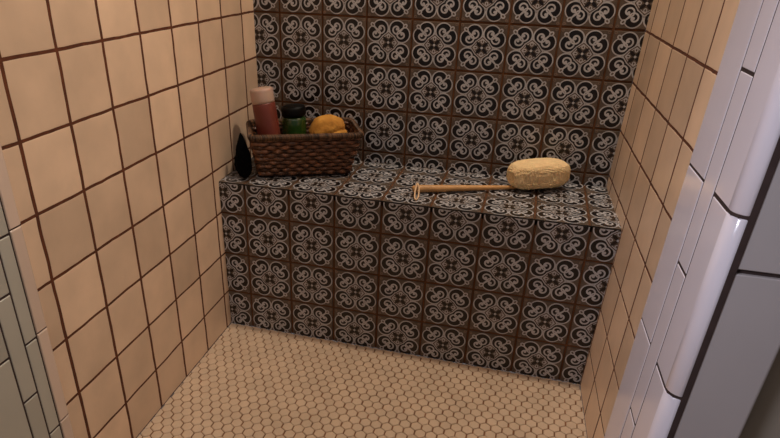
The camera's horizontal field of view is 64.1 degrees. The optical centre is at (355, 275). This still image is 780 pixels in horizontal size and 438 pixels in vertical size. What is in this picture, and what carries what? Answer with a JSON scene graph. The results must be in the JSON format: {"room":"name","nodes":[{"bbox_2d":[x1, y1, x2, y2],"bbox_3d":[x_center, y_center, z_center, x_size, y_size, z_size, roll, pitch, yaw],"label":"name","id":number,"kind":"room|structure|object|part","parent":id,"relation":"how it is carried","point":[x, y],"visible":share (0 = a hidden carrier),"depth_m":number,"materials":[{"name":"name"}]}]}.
{"room":"bathroom","nodes":[
{"label":"bathroom","id":0,"kind":"room"},
{"bbox_2d":[0,0,257,437],"bbox_3d":[-0.442,-0.705,1.244,0.084,2.098,1.026,8,28,12],"label":"wall","id":1,"kind":"structure","parent":0,"point":[122,122],"depth_m":1.28,"materials":[{"name":"brown tile"}]},
{"bbox_2d":[0,143,74,437],"bbox_3d":[-0.663,-0.300,0.453,0.095,2.098,0.814,8,28,12],"label":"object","id":2,"kind":"structure","parent":1,"relation":"attached to","point":[32,399],"depth_m":1.03,"materials":[{"name":"grey tile"}]},
{"bbox_2d":[137,323,586,437],"bbox_3d":[0.019,0.415,1.445,1.045,0.055,0.784,9,28,13],"label":"floor","id":3,"kind":"structure","parent":0,"point":[253,382],"depth_m":1.59,"materials":[{"name":"tile"}]},
{"bbox_2d":[219,157,621,383],"bbox_3d":[0.159,-0.052,1.803,1.038,0.450,0.316,9,28,13],"label":"shower bench","id":4,"kind":"object","parent":3,"relation":"on","point":[513,280],"visible":0.84,"depth_m":1.65,"materials":[{"name":"tile"}]},
{"bbox_2d":[234,133,251,177],"bbox_3d":[-0.304,-0.324,1.685,0.049,0.121,0.044,5,28,7],"label":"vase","id":5,"kind":"object","parent":4,"relation":"on","point":[243,161],"visible":1,"depth_m":1.68,"materials":[{"name":"black ceramic"}]},
{"bbox_2d":[246,117,363,176],"bbox_3d":[-0.144,-0.360,1.753,0.315,0.128,0.192,-4,28,-10],"label":"wicker basket","id":6,"kind":"object","parent":4,"relation":"on","point":[277,155],"visible":0.89,"depth_m":1.69,"materials":[{"name":"brown wicker"}]},
{"bbox_2d":[250,86,280,134],"bbox_3d":[-0.241,-0.407,1.715,0.093,0.222,0.064,12,29,20],"label":"shampoo bottle","id":7,"kind":"object","parent":6,"relation":"in","point":[262,98],"visible":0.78,"depth_m":1.67,"materials":[{"name":"plastic"}]},
{"bbox_2d":[281,103,305,133],"bbox_3d":[-0.173,-0.396,1.757,0.070,0.174,0.069,9,28,13],"label":"bottle","id":8,"kind":"object","parent":6,"relation":"in","point":[293,118],"visible":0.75,"depth_m":1.71,"materials":[{"name":"plastic"}]},
{"bbox_3d":[-0.171,-0.459,1.724,0.070,0.033,0.069,9,28,13],"label":"lid","id":9,"kind":"part","parent":8,"relation":"part of","materials":[{"name":"black plastic"}]},
{"bbox_2d":[309,114,346,133],"bbox_3d":[-0.076,-0.382,1.756,0.114,0.144,0.079,-1,28,-5],"label":"sponge","id":10,"kind":"object","parent":6,"relation":"in","point":[328,123],"visible":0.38,"depth_m":1.71,"materials":[{"name":"yellow"}]},
{"bbox_2d":[412,158,570,199],"bbox_3d":[0.357,-0.262,1.639,0.435,0.080,0.091,-4,28,-11],"label":"bath brush","id":11,"kind":"object","parent":4,"relation":"on","point":[534,173],"visible":1,"depth_m":1.63,"materials":[{"name":"brown wood"}]},
{"bbox_3d":[0.160,-0.220,1.606,0.014,0.027,0.076,5,28,7],"label":"hanging cord","id":12,"kind":"part","parent":11,"relation":"part of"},
{"bbox_3d":[0.291,-0.234,1.647,0.286,0.020,0.021,-3,28,-8],"label":"handle","id":13,"kind":"part","parent":11,"relation":"part of","materials":[{"name":"brown wood"}]},
{"bbox_2d":[253,0,652,185],"bbox_3d":[0.236,-0.864,1.582,1.090,2.098,0.068,9,28,13],"label":"wall","id":14,"kind":"structure","parent":0,"point":[476,86],"depth_m":1.70,"materials":[{"name":"tile"}]},
{"bbox_2d":[580,0,739,437],"bbox_3d":[0.677,-0.624,1.143,0.125,2.100,0.670,7,28,11],"label":"wall","id":15,"kind":"structure","parent":0,"point":[684,43],"depth_m":1.28,"materials":[{"name":"brown tile"}]},
{"bbox_2d":[604,0,779,437],"bbox_3d":[0.553,-0.424,0.751,0.108,2.099,0.243,9,28,13],"label":"door frame","id":16,"kind":"structure","parent":15,"relation":"attached to","point":[735,158],"depth_m":0.90,"materials":[{"name":"grey tile"}]},
{"bbox_2d":[674,159,779,437],"bbox_3d":[0.583,-0.377,0.660,0.180,2.098,0.057,9,28,13],"label":"wall","id":17,"kind":"structure","parent":0,"point":[744,345],"depth_m":0.88,"materials":[{"name":"grey tile"}]},
{"bbox_2d":[739,349,779,437],"bbox_3d":[1.189,-0.310,0.562,1.193,2.098,0.057,9,28,13],"label":"wall","id":18,"kind":"structure","parent":0,"point":[763,421],"depth_m":0.97,"materials":[{"name":"grey paint"}]}
]}

